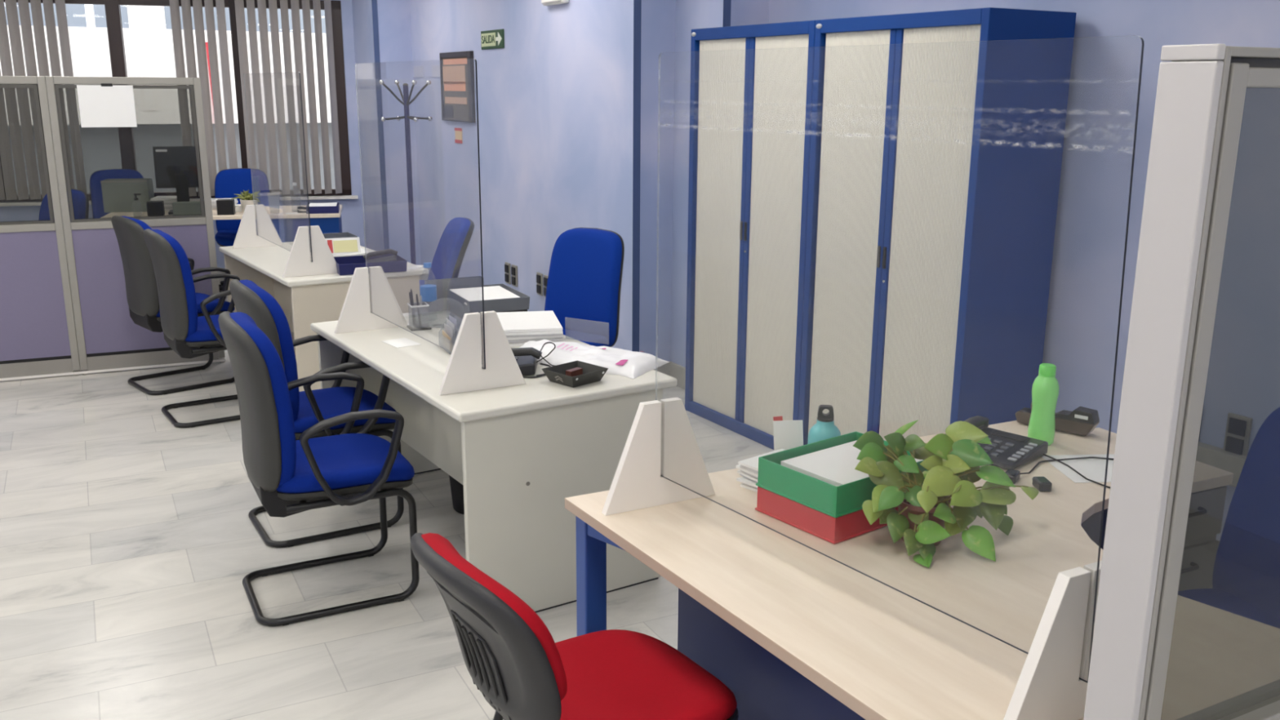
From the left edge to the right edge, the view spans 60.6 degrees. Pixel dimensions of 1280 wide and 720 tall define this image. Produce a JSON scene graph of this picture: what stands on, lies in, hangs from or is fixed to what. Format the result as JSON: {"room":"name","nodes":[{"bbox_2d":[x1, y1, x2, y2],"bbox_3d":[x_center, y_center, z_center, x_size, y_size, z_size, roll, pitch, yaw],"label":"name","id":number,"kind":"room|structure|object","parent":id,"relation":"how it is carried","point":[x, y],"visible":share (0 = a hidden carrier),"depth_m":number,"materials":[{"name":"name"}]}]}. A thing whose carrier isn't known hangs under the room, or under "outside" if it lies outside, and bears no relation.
{"room":"office","nodes":[
{"label":"office","id":0,"kind":"room"},
{"bbox_2d":[0,0,365,268],"bbox_3d":[-6.181,-1.891,8.715,8.800,2.780,0.220,-4,15,-16],"label":"wall","id":1,"kind":"structure","parent":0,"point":[352,212],"depth_m":9.60,"materials":[{"name":"paint"}]},
{"bbox_2d":[0,0,87,199],"bbox_3d":[-5.074,-2.224,8.722,1.056,1.885,0.069,-4,15,-16],"label":"vertical blind","id":2,"kind":"object","parent":1,"relation":"attached to","point":[11,5],"visible":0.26,"depth_m":8.80,"materials":[{"name":"grey fabric"}]},
{"bbox_2d":[0,0,358,206],"bbox_3d":[-4.721,-2.125,8.984,4.580,1.680,0.170,-4,15,-16],"label":"window","id":3,"kind":"structure","parent":1,"relation":"attached to","point":[113,9],"depth_m":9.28,"materials":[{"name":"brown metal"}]},
{"bbox_2d":[168,0,237,196],"bbox_3d":[-3.628,-2.315,9.124,0.440,1.885,0.066,-4,15,-16],"label":"vertical blind","id":4,"kind":"object","parent":1,"relation":"attached to","point":[174,4],"visible":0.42,"depth_m":9.12,"materials":[{"name":"grey fabric"}]},
{"bbox_2d":[234,0,342,195],"bbox_3d":[-2.977,-2.356,9.305,0.792,1.885,0.069,-4,15,-16],"label":"vertical blind","id":5,"kind":"object","parent":1,"relation":"attached to","point":[239,4],"visible":0.86,"depth_m":9.32,"materials":[{"name":"grey fabric"}]},
{"bbox_2d":[0,290,1212,719],"bbox_3d":[-1.565,1.163,2.570,8.900,0.120,18.600,-8,16,-31],"label":"floor","id":6,"kind":"structure","parent":0,"point":[129,540],"depth_m":3.85,"materials":[{"name":"tile"}]},
{"bbox_2d":[38,188,88,222],"bbox_3d":[-3.934,-0.592,7.208,0.586,1.012,0.632,8,16,28],"label":"chair","id":7,"kind":"object","parent":6,"relation":"on","point":[80,198],"visible":0.07,"depth_m":7.23,"materials":[{"name":"blue fabric"}]},
{"bbox_2d":[0,75,225,381],"bbox_3d":[-3.359,-0.757,6.390,1.631,1.737,0.052,-6,15,-23],"label":"wall","id":8,"kind":"structure","parent":6,"relation":"on","point":[108,340],"depth_m":6.46,"materials":[{"name":"metal"}]},
{"bbox_2d":[76,83,137,127],"bbox_3d":[-3.064,-1.464,6.301,0.290,0.245,0.003,-6,15,-23],"label":"paper notice","id":9,"kind":"object","parent":8,"relation":"attached to","point":[104,104],"visible":1,"depth_m":6.30,"materials":[{"name":"paper"}]},
{"bbox_2d":[88,168,143,217],"bbox_3d":[-4.169,-1.043,9.014,0.585,1.012,0.632,-10,18,-36],"label":"chair","id":10,"kind":"object","parent":6,"relation":"on","point":[95,191],"visible":0.05,"depth_m":8.97,"materials":[{"name":"blue fabric"}]},
{"bbox_2d":[111,215,235,395],"bbox_3d":[-2.678,-0.354,6.338,0.572,0.988,0.566,-12,19,-41],"label":"chair","id":11,"kind":"object","parent":6,"relation":"on","point":[141,289],"visible":0.56,"depth_m":6.12,"materials":[{"name":"black plastic"}]},
{"bbox_2d":[121,216,159,313],"bbox_3d":[-2.812,-0.531,6.163,0.148,0.551,0.412,-12,19,-41],"label":"cushion","id":12,"kind":"object","parent":11,"relation":"on","point":[141,289],"depth_m":6.05,"materials":[{"name":"grey plastic"}]},
{"bbox_2d":[155,292,235,317],"bbox_3d":[-2.644,-0.310,6.381,0.480,0.096,0.437,-12,19,-41],"label":"seat cushion","id":13,"kind":"object","parent":11,"relation":"on","point":[210,307],"depth_m":6.29,"materials":[{"name":"blue fabric"}]},
{"bbox_2d":[143,228,240,427],"bbox_3d":[-2.237,-0.204,5.747,0.572,0.988,0.566,-9,17,-33],"label":"chair","id":14,"kind":"object","parent":6,"relation":"on","point":[190,335],"visible":0.66,"depth_m":5.50,"materials":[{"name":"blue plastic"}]},
{"bbox_2d":[151,229,197,337],"bbox_3d":[-2.390,-0.387,5.595,0.148,0.551,0.412,-9,17,-33],"label":"cushion","id":15,"kind":"object","parent":14,"relation":"on","point":[178,308],"depth_m":5.45,"materials":[{"name":"blue fabric"}]},
{"bbox_2d":[184,314,223,342],"bbox_3d":[-2.200,-0.159,5.784,0.480,0.096,0.437,-9,17,-33],"label":"seat cushion","id":16,"kind":"object","parent":14,"relation":"on","point":[202,332],"depth_m":5.55,"materials":[{"name":"blue fabric"}]},
{"bbox_2d":[100,204,342,242],"bbox_3d":[-3.236,-0.812,8.686,1.720,0.735,0.680,-3,14,-13],"label":"office desk","id":17,"kind":"object","parent":6,"relation":"on","point":[286,225],"visible":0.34,"depth_m":8.44,"materials":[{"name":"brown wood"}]},
{"bbox_2d":[100,177,154,212],"bbox_3d":[-3.990,-1.287,8.552,0.334,0.242,0.222,-3,14,-13],"label":"storage box","id":18,"kind":"object","parent":17,"relation":"on","point":[117,194],"visible":0.91,"depth_m":8.45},
{"bbox_2d":[146,200,164,216],"bbox_3d":[-3.645,-1.142,8.249,0.110,0.110,0.090,-3,14,-13],"label":"speaker","id":19,"kind":"object","parent":17,"relation":"on","point":[154,208],"visible":0.94,"depth_m":8.21},
{"bbox_2d":[150,195,177,210],"bbox_3d":[-3.718,-1.236,8.653,0.228,0.098,0.244,-3,14,-13],"label":"pile","id":20,"kind":"object","parent":17,"relation":"on","point":[168,200],"visible":0.46,"depth_m":8.55,"materials":[{"name":"white paper"}]},
{"bbox_2d":[152,146,202,214],"bbox_3d":[-3.511,-1.379,8.392,0.370,0.502,0.200,-5,15,-19],"label":"computer monitor","id":21,"kind":"object","parent":17,"relation":"on","point":[175,166],"visible":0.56,"depth_m":8.39,"materials":[{"name":"black plastic"}]},
{"bbox_2d":[172,200,204,215],"bbox_3d":[-3.397,-1.145,8.288,0.240,0.100,0.100,-3,14,-13],"label":"box","id":22,"kind":"object","parent":17,"relation":"on","point":[179,207],"visible":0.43,"depth_m":8.24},
{"bbox_2d":[216,199,235,215],"bbox_3d":[-3.159,-1.167,8.361,0.120,0.110,0.102,-3,14,-13],"label":"box","id":23,"kind":"object","parent":17,"relation":"on","point":[224,206],"visible":1,"depth_m":8.32,"materials":[{"name":"black plastic"}]},
{"bbox_2d":[231,189,260,213],"bbox_3d":[-3.018,-1.233,8.486,0.224,0.180,0.193,4,14,13],"label":"potted succulent","id":24,"kind":"object","parent":17,"relation":"on","point":[248,199],"visible":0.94,"depth_m":8.44,"materials":[{"name":"green plant"}]},
{"bbox_2d":[240,199,257,213],"bbox_3d":[-3.026,-1.194,8.493,0.136,0.100,0.136,-8,16,-31],"label":"pot","id":25,"kind":"object","parent":24,"relation":"attached to","point":[243,202],"depth_m":8.44,"materials":[{"name":"white ceramic"}]},
{"bbox_2d":[306,202,339,213],"bbox_3d":[-2.484,-1.192,8.594,0.240,0.055,0.300,-3,14,-13],"label":"tray","id":26,"kind":"object","parent":17,"relation":"on","point":[313,210],"visible":0.8,"depth_m":8.46,"materials":[{"name":"blue plastic"}]},
{"bbox_2d":[214,168,271,292],"bbox_3d":[-3.263,-1.063,9.116,0.585,1.012,0.632,-4,15,-17],"label":"chair","id":27,"kind":"object","parent":6,"relation":"on","point":[228,183],"visible":0.29,"depth_m":9.19,"materials":[{"name":"blue fabric"}]},
{"bbox_2d":[214,229,257,246],"bbox_3d":[-3.280,-1.019,9.100,0.455,0.100,0.470,-4,15,-17],"label":"seat cushion","id":28,"kind":"object","parent":27,"relation":"on","point":[224,237],"depth_m":8.89,"materials":[{"name":"blue fabric"}]},
{"bbox_2d":[214,168,271,231],"bbox_3d":[-3.347,-1.322,9.249,0.452,0.570,0.158,-4,15,-17],"label":"backrest","id":29,"kind":"object","parent":27,"relation":"on","point":[228,183],"depth_m":9.20,"materials":[{"name":"blue fabric"}]},
{"bbox_2d":[229,279,404,547],"bbox_3d":[-1.265,0.161,4.306,0.572,0.988,0.566,-8,16,-30],"label":"chair","id":30,"kind":"object","parent":6,"relation":"on","point":[310,407],"visible":0.56,"depth_m":4.14,"materials":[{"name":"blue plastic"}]},
{"bbox_2d":[239,280,299,421],"bbox_3d":[-1.423,-0.024,4.163,0.148,0.551,0.412,-8,16,-30],"label":"cushion","id":31,"kind":"object","parent":30,"relation":"on","point":[265,311],"depth_m":3.97,"materials":[{"name":"blue fabric"}]},
{"bbox_2d":[293,386,395,433],"bbox_3d":[-1.225,0.207,4.341,0.480,0.096,0.437,-8,16,-30],"label":"seat cushion","id":32,"kind":"object","parent":30,"relation":"on","point":[334,402],"depth_m":4.28,"materials":[{"name":"blue fabric"}]},
{"bbox_2d":[217,311,419,626],"bbox_3d":[-1.075,0.314,3.699,0.572,0.988,0.566,-7,16,-27],"label":"chair","id":33,"kind":"object","parent":6,"relation":"on","point":[289,476],"visible":1,"depth_m":3.51,"materials":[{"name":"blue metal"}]},
{"bbox_2d":[229,311,296,488],"bbox_3d":[-1.238,0.127,3.564,0.148,0.551,0.412,-7,16,-27],"label":"cushion","id":34,"kind":"object","parent":33,"relation":"on","point":[265,408],"depth_m":3.41,"materials":[{"name":"blue fabric"}]},
{"bbox_2d":[276,433,414,493],"bbox_3d":[-1.034,0.360,3.732,0.480,0.096,0.437,-7,16,-27],"label":"seat cushion","id":35,"kind":"object","parent":33,"relation":"on","point":[348,463],"depth_m":3.63,"materials":[{"name":"blue fabric"}]},
{"bbox_2d":[218,241,428,391],"bbox_3d":[-1.863,-0.237,6.412,0.760,0.735,1.450,-9,17,-32],"label":"office desk","id":36,"kind":"object","parent":6,"relation":"on","point":[304,300],"visible":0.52,"depth_m":5.80,"materials":[{"name":"white laminate"}]},
{"bbox_2d":[232,204,283,248],"bbox_3d":[-2.340,-0.818,6.685,0.299,0.255,0.022,-8,16,-30],"label":"stand","id":37,"kind":"object","parent":36,"relation":"on","point":[246,236],"visible":1,"depth_m":6.67,"materials":[{"name":"white plastic"}]},
{"bbox_2d":[282,225,337,277],"bbox_3d":[-1.713,-0.568,5.697,0.299,0.255,0.022,-8,16,-30],"label":"stand","id":38,"kind":"object","parent":36,"relation":"on","point":[299,263],"visible":0.92,"depth_m":5.69,"materials":[{"name":"white plastic"}]},
{"bbox_2d":[257,71,312,262],"bbox_3d":[-2.024,-1.102,6.089,0.005,0.956,1.240,-8,16,-31],"label":"screen","id":39,"kind":"object","parent":38,"relation":"attached to","point":[285,72],"visible":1,"depth_m":5.59,"materials":[{"name":"glass"}]},
{"bbox_2d":[333,253,407,275],"bbox_3d":[-1.463,-0.516,5.899,0.358,0.058,0.278,-6,15,-24],"label":"tray","id":40,"kind":"object","parent":36,"relation":"on","point":[345,265],"visible":0.61,"depth_m":5.83,"materials":[{"name":"blue plastic"}]},
{"bbox_2d":[363,248,397,262],"bbox_3d":[-1.405,-0.547,5.936,0.186,0.092,0.160,-3,14,-12],"label":"desk telephone","id":41,"kind":"object","parent":40,"relation":"in","point":[391,258],"visible":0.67,"depth_m":5.96,"materials":[{"name":"black plastic"}]},
{"bbox_3d":[-1.828,-0.663,6.496,0.260,0.050,0.200,-7,16,-27],"label":"tray","id":42,"kind":"object","parent":36,"relation":"on","visible":0},
{"bbox_2d":[309,231,357,245],"bbox_3d":[-1.828,-0.712,6.484,0.260,0.050,0.200,-8,16,-29],"label":"tray","id":43,"kind":"object","parent":42,"relation":"on","point":[335,235],"visible":0.27,"depth_m":6.58,"materials":[{"name":"grey plastic"}]},
{"bbox_2d":[378,80,432,311],"bbox_3d":[-1.724,-1.208,8.236,0.358,1.738,0.358,7,16,26],"label":"coat rack","id":44,"kind":"object","parent":6,"relation":"on","point":[406,97],"visible":0.71,"depth_m":8.13,"materials":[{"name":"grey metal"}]},
{"bbox_2d":[419,217,474,305],"bbox_3d":[-1.359,-0.392,6.678,0.722,0.911,0.587,-5,15,-20],"label":"chair","id":45,"kind":"object","parent":6,"relation":"on","point":[452,246],"visible":0.22,"depth_m":6.58,"materials":[{"name":"blue fabric"}]},
{"bbox_2d":[427,217,470,279],"bbox_3d":[-1.171,-0.593,6.726,0.158,0.570,0.452,6,11,-22],"label":"cushion","id":46,"kind":"object","parent":45,"relation":"on","point":[452,246],"depth_m":6.59,"materials":[{"name":"blue fabric"}]},
{"bbox_2d":[448,475,464,515],"bbox_3d":[-0.670,0.458,4.522,0.272,0.315,0.272,-8,16,-31],"label":"waste bin","id":47,"kind":"object","parent":6,"relation":"on","point":[456,488],"visible":0.11,"depth_m":4.46,"materials":[{"name":"plastic"}]},
{"bbox_2d":[310,310,677,613],"bbox_3d":[-0.626,0.311,4.247,0.805,0.735,1.540,-9,17,-32],"label":"office desk","id":48,"kind":"object","parent":6,"relation":"on","point":[517,452],"visible":0.62,"depth_m":3.61,"materials":[{"name":"white wood"}]},
{"bbox_2d":[334,266,407,333],"bbox_3d":[-1.091,-0.248,4.431,0.299,0.255,0.022,-7,16,-28],"label":"stand","id":49,"kind":"object","parent":48,"relation":"on","point":[356,315],"visible":1,"depth_m":4.42,"materials":[{"name":"white plastic"}]},
{"bbox_2d":[382,337,421,347],"bbox_3d":[-0.921,-0.066,4.228,0.100,0.001,0.140,-10,18,-37],"label":"paper sheet","id":50,"kind":"object","parent":48,"relation":"on","point":[402,342],"visible":1,"depth_m":4.22,"materials":[{"name":"white paper"}]},
{"bbox_2d":[406,302,431,331],"bbox_3d":[-0.903,-0.179,4.473,0.084,0.102,0.084,-6,15,-23],"label":"pen holder","id":51,"kind":"object","parent":48,"relation":"on","point":[424,326],"visible":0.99,"depth_m":4.46,"materials":[{"name":"black plastic"}]},
{"bbox_2d":[420,262,437,319],"bbox_3d":[-0.892,-0.289,4.622,0.068,0.243,0.068,-8,16,-31],"label":"water bottle","id":52,"kind":"object","parent":48,"relation":"on","point":[428,291],"visible":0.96,"depth_m":4.60,"materials":[{"name":"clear plastic"}]},
{"bbox_2d":[424,275,484,311],"bbox_3d":[-0.822,-0.294,4.866,0.260,0.135,0.040,-7,16,-28],"label":"tray","id":53,"kind":"object","parent":48,"relation":"on","point":[442,303],"visible":0.54,"depth_m":4.83,"materials":[{"name":"plastic"}]},
{"bbox_2d":[437,311,525,395],"bbox_3d":[-0.515,-0.029,3.565,0.299,0.255,0.022,-7,16,-28],"label":"stand","id":54,"kind":"object","parent":48,"relation":"on","point":[464,372],"visible":1,"depth_m":3.55,"materials":[{"name":"white plastic"}]},
{"bbox_2d":[362,58,485,368],"bbox_3d":[-0.801,-0.557,3.894,0.005,0.974,1.107,-9,17,-32],"label":"screen","id":55,"kind":"object","parent":54,"relation":"attached to","point":[460,59],"visible":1,"depth_m":3.46,"materials":[{"name":"glass"}]},
{"bbox_2d":[448,301,527,319],"bbox_3d":[-0.662,-0.216,4.746,0.250,0.045,0.330,-6,16,-25],"label":"tray","id":56,"kind":"object","parent":48,"relation":"on","point":[452,308],"visible":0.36,"depth_m":4.70,"materials":[{"name":"black plastic"}]},
{"bbox_2d":[445,283,529,313],"bbox_3d":[-0.661,-0.266,4.733,0.268,0.055,0.348,-6,16,-25],"label":"tray","id":57,"kind":"object","parent":56,"relation":"on","point":[521,303],"visible":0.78,"depth_m":4.61,"materials":[{"name":"grey plastic"}]},
{"bbox_2d":[449,285,519,305],"bbox_3d":[-0.667,-0.266,4.726,0.244,0.047,0.314,-6,15,-23],"label":"pile","id":58,"kind":"object","parent":57,"relation":"in","point":[472,294],"visible":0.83,"depth_m":4.71,"materials":[{"name":"white paper"}]},
{"bbox_2d":[511,347,542,374],"bbox_3d":[-0.448,-0.010,3.822,0.217,0.087,0.170,0,14,-2],"label":"desk telephone","id":59,"kind":"object","parent":48,"relation":"on","point":[526,358],"visible":0.31,"depth_m":3.76,"materials":[{"name":"black plastic"}]},
{"bbox_2d":[496,311,563,346],"bbox_3d":[-0.463,-0.128,4.352,0.287,0.064,0.368,-3,14,-12],"label":"pile","id":60,"kind":"object","parent":48,"relation":"on","point":[519,328],"visible":0.76,"depth_m":4.23,"materials":[{"name":"white paper"}]},
{"bbox_2d":[542,360,608,387],"bbox_3d":[-0.218,0.050,3.691,0.154,0.044,0.164,14,19,42],"label":"desk tray","id":61,"kind":"object","parent":48,"relation":"on","point":[592,373],"visible":0.94,"depth_m":3.67,"materials":[{"name":"black plastic"}]},
{"bbox_2d":[519,339,669,378],"bbox_3d":[-0.207,-0.024,3.963,0.566,0.056,0.275,8,16,27],"label":"plastic bag","id":62,"kind":"object","parent":48,"relation":"on","point":[627,363],"visible":0.87,"depth_m":3.89,"materials":[{"name":"white plastic"}]},
{"bbox_2d":[409,533,737,719],"bbox_3d":[-0.119,0.733,2.281,0.666,0.872,0.500,-9,17,-33],"label":"chair","id":63,"kind":"object","parent":6,"relation":"on","point":[510,655],"visible":1,"depth_m":2.15,"materials":[{"name":"fabric"}]},
{"bbox_2d":[421,533,567,701],"bbox_3d":[-0.301,0.492,2.094,0.176,0.301,0.400,-9,17,-33],"label":"backrest","id":64,"kind":"object","parent":63,"relation":"on","point":[508,651],"depth_m":1.97,"materials":[{"name":"grey plastic"}]},
{"bbox_2d":[555,629,737,719],"bbox_3d":[-0.044,0.714,2.328,0.460,0.090,0.438,-9,17,-33],"label":"seat cushion","id":65,"kind":"object","parent":63,"relation":"on","point":[611,674],"depth_m":2.32,"materials":[{"name":"red fabric"}]},
{"bbox_2d":[544,227,624,346],"bbox_3d":[-0.383,-0.111,5.366,0.586,1.012,0.632,11,18,37],"label":"chair","id":66,"kind":"object","parent":6,"relation":"on","point":[584,278],"visible":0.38,"depth_m":5.43,"materials":[{"name":"blue fabric"}]},
{"bbox_2d":[684,20,815,449],"bbox_3d":[0.692,-0.618,5.428,0.468,1.980,0.957,-8,16,-30],"label":"tall cabinet","id":67,"kind":"object","parent":6,"relation":"on","point":[750,110],"visible":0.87,"depth_m":5.29,"materials":[{"name":"blue plastic"}]},
{"bbox_2d":[564,420,1279,719],"bbox_3d":[0.886,0.749,2.526,1.629,0.735,1.508,-8,16,-31],"label":"office desk","id":68,"kind":"object","parent":6,"relation":"on","point":[794,632],"visible":0.52,"depth_m":2.21,"materials":[{"name":"brown wood"}]},
{"bbox_2d":[601,397,715,515],"bbox_3d":[0.048,0.219,2.585,0.299,0.255,0.022,-7,16,-27],"label":"stand","id":69,"kind":"object","parent":68,"relation":"on","point":[661,440],"visible":1,"depth_m":2.57,"materials":[{"name":"white plastic"}]},
{"bbox_2d":[735,448,785,492],"bbox_3d":[0.342,0.280,2.739,0.182,0.065,0.129,-11,18,-39],"label":"pile","id":70,"kind":"object","parent":68,"relation":"on","point":[748,468],"visible":0.2,"depth_m":2.71,"materials":[{"name":"white paper"}]},
{"bbox_2d":[773,420,803,450],"bbox_3d":[0.387,0.219,2.853,0.085,0.133,0.003,2,14,6],"label":"leaflet","id":71,"kind":"object","parent":68,"relation":"on","point":[788,434],"visible":0.64,"depth_m":2.85,"materials":[{"name":"white paper"}]},
{"bbox_2d":[807,404,840,444],"bbox_3d":[0.477,0.202,2.830,0.085,0.174,0.085,2,14,6],"label":"drink bottle","id":72,"kind":"object","parent":68,"relation":"on","point":[824,428],"visible":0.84,"depth_m":2.80,"materials":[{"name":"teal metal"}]},
{"bbox_2d":[755,486,898,544],"bbox_3d":[0.482,0.325,2.573,0.341,0.060,0.251,-10,17,-36],"label":"tray","id":73,"kind":"object","parent":68,"relation":"on","point":[833,530],"visible":0.44,"depth_m":2.44,"materials":[{"name":"red plastic"}]},
{"bbox_2d":[755,431,928,517],"bbox_3d":[0.482,0.260,2.557,0.341,0.071,0.251,-10,17,-36],"label":"tray","id":74,"kind":"object","parent":73,"relation":"on","point":[830,500],"visible":0.54,"depth_m":2.45,"materials":[{"name":"green plastic"}]},
{"bbox_2d":[781,440,923,486],"bbox_3d":[0.506,0.263,2.563,0.279,0.053,0.221,-10,17,-36],"label":"pile","id":75,"kind":"object","parent":74,"relation":"in","point":[836,465],"visible":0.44,"depth_m":2.54,"materials":[{"name":"white paper"}]},
{"bbox_2d":[853,419,1039,568],"bbox_3d":[0.667,0.271,2.398,0.394,0.250,0.313,-8,16,-31],"label":"potted plant","id":76,"kind":"object","parent":68,"relation":"on","point":[953,460],"visible":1,"depth_m":2.37,"materials":[{"name":"green plant"}]},
{"bbox_2d":[944,415,1048,469],"bbox_3d":[0.956,0.219,2.979,0.214,0.066,0.230,-13,19,-42],"label":"desk telephone","id":77,"kind":"object","parent":68,"relation":"on","point":[1007,451],"visible":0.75,"depth_m":2.95,"materials":[{"name":"black plastic"}]},
{"bbox_2d":[1031,476,1052,491],"bbox_3d":[1.000,0.307,2.732,0.032,0.024,0.066,0,14,-2],"label":"computer mouse","id":78,"kind":"object","parent":68,"relation":"on","point":[1041,483],"visible":1,"depth_m":2.71,"materials":[{"name":"black plastic"}]},
{"bbox_2d":[1027,363,1059,445],"bbox_3d":[1.126,0.123,3.055,0.072,0.226,0.072,-8,16,-31],"label":"drink bottle","id":79,"kind":"object","parent":68,"relation":"on","point":[1045,388],"visible":0.84,"depth_m":3.03,"materials":[{"name":"plastic"}]},
{"bbox_2d":[1003,560,1102,719],"bbox_3d":[0.683,0.442,1.705,0.299,0.255,0.022,-7,16,-27],"label":"stand","id":80,"kind":"object","parent":68,"relation":"on","point":[1049,686],"visible":0.74,"depth_m":1.67,"materials":[{"name":"white plastic"}]},
{"bbox_2d":[660,35,1144,683],"bbox_3d":[0.369,-0.083,2.041,0.005,0.966,1.149,-9,17,-34],"label":"screen","id":81,"kind":"object","parent":80,"relation":"attached to","point":[1142,40],"visible":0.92,"depth_m":1.64,"materials":[{"name":"glass"}]},
{"bbox_2d":[1015,402,1099,435],"bbox_3d":[1.216,0.156,3.196,0.228,0.086,0.056,12,18,39],"label":"tape dispenser","id":82,"kind":"object","parent":68,"relation":"on","point":[1082,420],"visible":0.58,"depth_m":3.15,"materials":[{"name":"plastic"}]},
{"bbox_2d":[1020,456,1113,474],"bbox_3d":[1.115,0.272,2.892,0.384,0.013,0.078,-5,15,-20],"label":"cable","id":83,"kind":"object","parent":68,"relation":"on","point":[1039,462],"visible":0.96,"depth_m":2.92,"materials":[{"name":"plastic"}]},
{"bbox_2d":[1041,453,1114,483],"bbox_3d":[1.241,0.283,2.881,0.300,0.001,0.210,-1,14,-4],"label":"paper sheet","id":84,"kind":"object","parent":68,"relation":"on","point":[1093,468],"visible":0.46,"depth_m":2.88,"materials":[{"name":"white paper"}]},
{"bbox_2d":[798,7,1076,444],"bbox_3d":[1.185,-0.415,4.630,0.468,1.980,0.957,-8,16,-30],"label":"tall cabinet","id":85,"kind":"object","parent":6,"relation":"on","point":[935,169],"visible":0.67,"depth_m":4.32,"materials":[{"name":"blue plastic"}]},
{"bbox_2d":[1093,427,1233,591],"bbox_3d":[1.465,0.596,3.434,0.420,0.600,0.528,-6,16,-25],"label":"drawer unit","id":86,"kind":"object","parent":6,"relation":"on","point":[1209,488],"visible":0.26,"depth_m":3.25,"materials":[{"name":"grey wood"}]},
{"bbox_2d":[1083,43,1279,719],"bbox_3d":[0.934,0.479,1.522,0.860,1.745,0.068,-7,16,-27],"label":"wall","id":87,"kind":"structure","parent":6,"relation":"on","point":[1200,95],"depth_m":1.19,"materials":[{"name":"paint"}]},
{"bbox_2d":[1177,407,1279,628],"bbox_3d":[1.367,0.626,2.452,0.632,1.012,0.586,-4,15,-19],"label":"chair","id":88,"kind":"object","parent":6,"relation":"on","point":[1246,576],"visible":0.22,"depth_m":2.60,"materials":[{"name":"blue fabric"}]},
{"bbox_2d":[1177,588,1279,628],"bbox_3d":[1.340,0.661,2.477,0.470,0.100,0.455,-4,15,-19],"label":"seat cushion","id":89,"kind":"object","parent":88,"relation":"on","point":[1238,602],"depth_m":2.61,"materials":[{"name":"blue fabric"}]},
{"bbox_2d":[1212,407,1279,618],"bbox_3d":[1.557,0.394,2.488,0.158,0.570,0.452,-4,15,-19],"label":"cushion","id":90,"kind":"object","parent":88,"relation":"on","point":[1246,569],"depth_m":2.60,"materials":[{"name":"blue fabric"}]},
{"bbox_2d":[351,0,1279,541],"bbox_3d":[2.302,-0.482,3.271,1.210,2.780,16.350,-8,16,-31],"label":"wall","id":91,"kind":"structure","parent":0,"point":[556,103],"depth_m":6.07,"materials":[{"name":"paint"}]},
{"bbox_2d":[371,0,389,249],"bbox_3d":[-2.169,-2.041,9.146,0.045,2.650,0.004,-8,16,-31],"label":"trim","id":92,"kind":"structure","parent":91,"relation":"attached to","point":[374,2],"depth_m":9.16,"materials":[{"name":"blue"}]},
{"bbox_2d":[439,50,475,122],"bbox_3d":[-1.386,-2.067,8.297,0.028,0.510,0.670,-7,16,-28],"label":"frame","id":93,"kind":"object","parent":91,"relation":"attached to","point":[456,75],"visible":1,"depth_m":8.26,"materials":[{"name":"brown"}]},
{"bbox_2d":[480,28,504,49],"bbox_3d":[-1.026,-2.224,7.607,0.017,0.124,0.410,-7,16,-28],"label":"exit sign","id":94,"kind":"object","parent":91,"relation":"attached to","point":[490,39],"visible":1,"depth_m":7.58,"materials":[{"name":"green plastic"}]},
{"bbox_2d":[536,271,543,296],"bbox_3d":[-0.676,-0.510,7.361,0.020,0.150,0.084,-7,16,-28],"label":"wall socket","id":95,"kind":"object","parent":91,"relation":"attached to","point":[539,276],"visible":1,"depth_m":7.34,"materials":[{"name":"plastic"}]},
{"bbox_2d":[631,0,641,351],"bbox_3d":[-0.018,-1.252,6.035,0.045,2.650,0.004,-7,16,-28],"label":"trim","id":96,"kind":"structure","parent":91,"relation":"attached to","point":[637,3],"depth_m":6.08,"materials":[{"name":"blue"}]},
{"bbox_2d":[722,0,731,26],"bbox_3d":[0.441,-1.179,5.753,0.045,2.650,0.006,-8,16,-31],"label":"trim","id":97,"kind":"structure","parent":91,"relation":"attached to","point":[726,3],"depth_m":5.60,"materials":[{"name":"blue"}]},
{"bbox_2d":[418,273,1219,543],"bbox_3d":[2.199,0.815,3.543,0.516,0.130,16.358,-9,17,-33],"label":"baseboard","id":98,"kind":"structure","parent":91,"relation":"attached to","point":[672,369],"depth_m":6.42,"materials":[{"name":"grey stone"}]},
{"bbox_2d":[1195,441,1247,487],"bbox_3d":[2.483,0.547,3.180,0.050,0.110,1.980,-8,16,-30],"label":"trim","id":99,"kind":"structure","parent":91,"relation":"attached to","point":[1215,456],"depth_m":3.84,"materials":[{"name":"grey stone"}]},
{"bbox_2d":[1222,412,1252,455],"bbox_3d":[2.082,0.265,3.823,0.020,0.150,0.084,-8,16,-30],"label":"wall socket","id":100,"kind":"object","parent":91,"relation":"attached to","point":[1238,427],"visible":0.94,"depth_m":3.81,"materials":[{"name":"plastic"}]},
{"bbox_3d":[-1.676,-0.571,6.131,0.300,0.050,0.240,-7,16,-27],"label":"tray","id":101,"kind":"object","parent":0,"visible":0},
{"bbox_2d":[333,247,368,257],"bbox_3d":[-1.663,-0.580,6.134,0.282,0.058,0.230,-6,15,-23],"label":"pile","id":102,"kind":"object","parent":101,"relation":"in","point":[363,252],"visible":0.12,"depth_m":6.07,"materials":[{"name":"white paper"}]},
{"bbox_2d":[324,237,360,254],"bbox_3d":[-1.660,-0.635,6.089,0.200,0.085,0.090,-5,15,-21],"label":"desk calendar","id":103,"kind":"object","parent":102,"relation":"on","point":[343,246],"visible":0.76,"depth_m":6.07,"materials":[{"name":"white paper"}]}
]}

